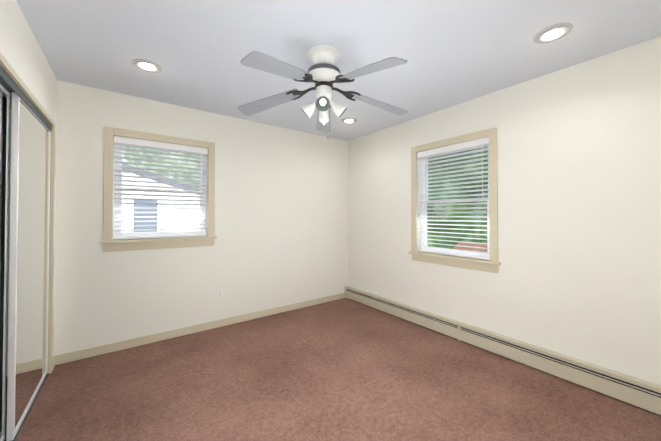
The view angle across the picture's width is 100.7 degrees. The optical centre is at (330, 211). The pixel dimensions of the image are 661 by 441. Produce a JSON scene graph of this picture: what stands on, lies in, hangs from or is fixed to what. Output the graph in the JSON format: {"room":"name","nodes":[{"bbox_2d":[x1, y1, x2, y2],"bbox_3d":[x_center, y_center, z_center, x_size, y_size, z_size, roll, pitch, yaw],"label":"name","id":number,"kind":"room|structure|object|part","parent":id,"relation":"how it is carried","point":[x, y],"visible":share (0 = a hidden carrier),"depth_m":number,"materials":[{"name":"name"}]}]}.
{"room":"empty bedroom","nodes":[
{"label":"empty bedroom","id":0,"kind":"room"},
{"bbox_2d":[0,0,56,357],"bbox_3d":[-1.339,0.066,0.854,0.150,2.440,3.610,1,-1,-37],"label":"wall","id":1,"kind":"structure","parent":0,"point":[22,53],"depth_m":1.68,"materials":[{"name":"white paint"}]},
{"bbox_2d":[0,65,51,440],"bbox_3d":[-1.806,0.294,1.529,0.081,2.000,1.643,1,-1,-37],"label":"tracks","id":2,"kind":"object","parent":1,"relation":"attached to","point":[8,84],"visible":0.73,"depth_m":1.62,"materials":[{"name":"grey metal"}]},
{"bbox_2d":[0,84,50,440],"bbox_3d":[-1.805,0.301,1.529,0.068,1.958,1.641,1,-1,-37],"label":"mirrored closet doors","id":3,"kind":"structure","parent":2,"relation":"attached to","point":[29,259],"depth_m":1.66,"materials":[{"name":"silver metal"}]},
{"bbox_3d":[-1.584,0.296,1.209,0.006,1.916,0.823,1,-1,-37],"label":"glass","id":4,"kind":"part","parent":3,"relation":"part of","materials":[{"name":"black"}]},
{"bbox_3d":[-1.590,0.297,1.205,0.027,1.958,0.863,1,-1,-37],"label":"frame","id":5,"kind":"part","parent":3,"relation":"part of","materials":[{"name":"silver metal"}]},
{"bbox_3d":[-2.029,0.305,1.876,0.006,1.916,0.778,1,-1,-37],"label":"glass","id":6,"kind":"part","parent":3,"relation":"part of","materials":[{"name":"white"}]},
{"bbox_2d":[0,52,54,373],"bbox_3d":[-1.825,0.276,1.515,0.162,2.036,1.717,1,-1,-37],"label":"trim","id":7,"kind":"structure","parent":1,"relation":"attached to","point":[11,72],"depth_m":2.21,"materials":[{"name":"beige paint"}]},
{"bbox_2d":[6,80,347,375],"bbox_3d":[-1.397,0.095,3.153,4.340,2.440,0.150,1,-1,-37],"label":"wall","id":8,"kind":"structure","parent":0,"point":[281,214],"depth_m":3.05,"materials":[{"name":"white paint"}]},
{"bbox_2d":[100,126,216,251],"bbox_3d":[-1.741,-0.206,2.869,1.015,1.165,0.190,1,-1,-37],"label":"window","id":9,"kind":"structure","parent":8,"relation":"in","point":[109,243],"depth_m":2.76,"materials":[{"name":"beige paint"}]},
{"bbox_3d":[-1.774,-0.223,2.913,0.835,0.990,0.081,1,-1,-37],"label":"window sash","id":10,"kind":"part","parent":9,"relation":"part of","materials":[{"name":"white wood"}]},
{"bbox_3d":[-1.777,-0.223,2.918,0.713,0.868,0.034,1,-1,-37],"label":"glass","id":11,"kind":"part","parent":9,"relation":"part of","materials":[{"name":"clear glass"}]},
{"bbox_2d":[114,136,207,239],"bbox_3d":[-1.731,-0.226,2.856,0.829,0.982,0.073,1,-1,-37],"label":"window blinds","id":12,"kind":"object","parent":9,"relation":"attached to","point":[133,142],"visible":1,"depth_m":2.83,"materials":[{"name":"white plastic"}]},
{"bbox_2d":[52,293,344,368],"bbox_3d":[-1.059,1.276,3.270,3.200,0.082,0.040,1,-1,-37],"label":"baseboard","id":13,"kind":"structure","parent":8,"relation":"attached to","point":[98,350],"depth_m":2.87,"materials":[{"name":"beige paint"}]},
{"bbox_2d":[216,288,222,298],"bbox_3d":[-1.269,0.935,3.138,0.070,0.114,0.009,1,-1,-37],"label":"electrical outlet","id":14,"kind":"object","parent":8,"relation":"attached to","point":[219,293],"visible":1,"depth_m":3.13,"materials":[{"name":"white plastic"}]},
{"bbox_2d":[5,298,660,440],"bbox_3d":[-0.321,1.346,1.687,4.340,0.100,3.760,1,-1,-37],"label":"floor","id":15,"kind":"structure","parent":0,"point":[344,369],"depth_m":1.97,"materials":[{"name":"carpet"}]},
{"bbox_2d":[345,286,660,415],"bbox_3d":[1.267,1.223,2.883,0.062,0.178,3.431,1,-1,-37],"label":"heater","id":16,"kind":"object","parent":15,"relation":"on","point":[639,393],"visible":1,"depth_m":2.27,"materials":[{"name":"beige metal"}]},
{"bbox_2d":[16,0,660,140],"bbox_3d":[-0.321,-1.233,1.721,4.340,0.180,3.760,1,-1,-37],"label":"ceiling","id":17,"kind":"structure","parent":0,"point":[453,52],"depth_m":1.87,"materials":[{"name":"white paint"}]},
{"bbox_2d":[132,58,161,72],"bbox_3d":[-1.425,-1.175,2.133,0.200,0.126,0.200,1,-1,-37],"label":"recessed light","id":18,"kind":"object","parent":17,"relation":"in","point":[146,65],"visible":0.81,"depth_m":2.12,"materials":[{"name":"grey"}]},
{"bbox_3d":[-1.425,-1.139,2.133,0.080,0.054,0.080,1,-1,-37],"label":"bulb","id":19,"kind":"part","parent":18,"relation":"part of","materials":[{"name":"white glass"}]},
{"bbox_2d":[238,45,407,138],"bbox_3d":[-0.016,-0.836,1.950,1.334,0.609,1.281,1,-1,-37],"label":"ceiling fan","id":20,"kind":"object","parent":17,"relation":"hanging from","point":[323,76],"visible":1,"depth_m":1.92,"materials":[{"name":"white"}]},
{"bbox_3d":[-0.039,-0.737,1.985,0.301,0.105,0.292,1,-1,-37],"label":"lamp shade","id":21,"kind":"part","parent":20,"relation":"part of","materials":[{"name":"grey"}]},
{"bbox_2d":[341,117,356,122],"bbox_3d":[0.229,-1.159,3.361,0.200,0.126,0.200,1,-1,-37],"label":"recessed light","id":22,"kind":"object","parent":17,"relation":"in","point":[349,120],"visible":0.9,"depth_m":3.34,"materials":[{"name":"grey"}]},
{"bbox_2d":[533,22,572,43],"bbox_3d":[1.422,-1.180,1.756,0.200,0.126,0.200,1,-1,-37],"label":"recessed light","id":23,"kind":"object","parent":17,"relation":"in","point":[552,33],"visible":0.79,"depth_m":1.74,"materials":[{"name":"grey"}]},
{"bbox_3d":[1.422,-1.144,1.756,0.080,0.054,0.080,1,-1,-37],"label":"bulb","id":24,"kind":"part","parent":23,"relation":"part of","materials":[{"name":"white glass"}]},
{"bbox_2d":[348,36,660,384],"bbox_3d":[1.406,0.092,2.893,0.150,2.440,3.610,1,-1,-37],"label":"wall","id":25,"kind":"structure","parent":0,"point":[577,275],"depth_m":2.21,"materials":[{"name":"white paint"}]},
{"bbox_2d":[406,284,410,293],"bbox_3d":[0.952,0.948,3.360,0.009,0.114,0.070,1,-1,-37],"label":"electrical outlet","id":26,"kind":"object","parent":25,"relation":"attached to","point":[408,288],"visible":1,"depth_m":3.35,"materials":[{"name":"white plastic"}]},
{"bbox_2d":[409,127,500,272],"bbox_3d":[1.317,-0.105,2.973,0.190,1.365,1.000,1,-1,-37],"label":"window","id":27,"kind":"structure","parent":25,"relation":"in","point":[492,264],"depth_m":2.86,"materials":[{"name":"beige paint"}]},
{"bbox_2d":[418,137,489,259],"bbox_3d":[1.303,-0.124,2.963,0.073,1.182,0.814,1,-1,-37],"label":"window blinds","id":28,"kind":"object","parent":27,"relation":"attached to","point":[475,144],"visible":0.83,"depth_m":2.91,"materials":[{"name":"white plastic"}]},
{"bbox_3d":[1.361,-0.122,3.005,0.081,1.190,0.820,1,-1,-37],"label":"window sash","id":29,"kind":"part","parent":27,"relation":"part of","materials":[{"name":"white wood"}]},
{"bbox_3d":[1.365,-0.122,3.009,0.034,1.068,0.698,1,-1,-37],"label":"glass","id":30,"kind":"part","parent":27,"relation":"part of","materials":[{"name":"clear glass"}]},
{"label":"outside","id":31,"kind":"structure","parent":0,"visible":0},
{"bbox_2d":[122,146,487,248],"bbox_3d":[0.212,-2.932,7.298,10.152,9.400,27.742,1,-1,-37],"label":"trees","id":32,"kind":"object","parent":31,"point":[429,218],"depth_m":5.31,"materials":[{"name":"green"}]},
{"bbox_3d":[-4.636,0.113,6.876,0.500,0.900,0.050,1,-1,-37],"label":"house pane","id":33,"kind":"part","parent":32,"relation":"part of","materials":[{"name":"grey"}]},
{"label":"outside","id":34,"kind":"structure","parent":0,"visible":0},
{"bbox_3d":[0.740,1.784,6.543,70.000,0.050,70.000,1,-1,-37],"label":"lawn","id":35,"kind":"structure","parent":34,"visible":0},
{"bbox_2d":[121,173,199,232],"bbox_3d":[-7.470,0.026,7.892,8.400,3.500,5.000,1,-1,-37],"label":"wall","id":36,"kind":"structure","parent":35,"relation":"on","point":[166,206],"depth_m":7.15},
{"bbox_2d":[122,164,198,194],"bbox_3d":[-7.450,-0.857,7.918,8.850,1.734,5.500,1,-1,-37],"label":"roof","id":37,"kind":"structure","parent":36,"relation":"on","point":[157,180],"depth_m":6.87,"materials":[{"name":"grey"}]},
{"bbox_2d":[453,242,486,251],"bbox_3d":[3.087,1.158,4.557,0.050,1.150,16.000,1,-1,-37],"label":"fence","id":38,"kind":"object","parent":35,"relation":"on","point":[470,248],"depth_m":5.13,"materials":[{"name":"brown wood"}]}
]}

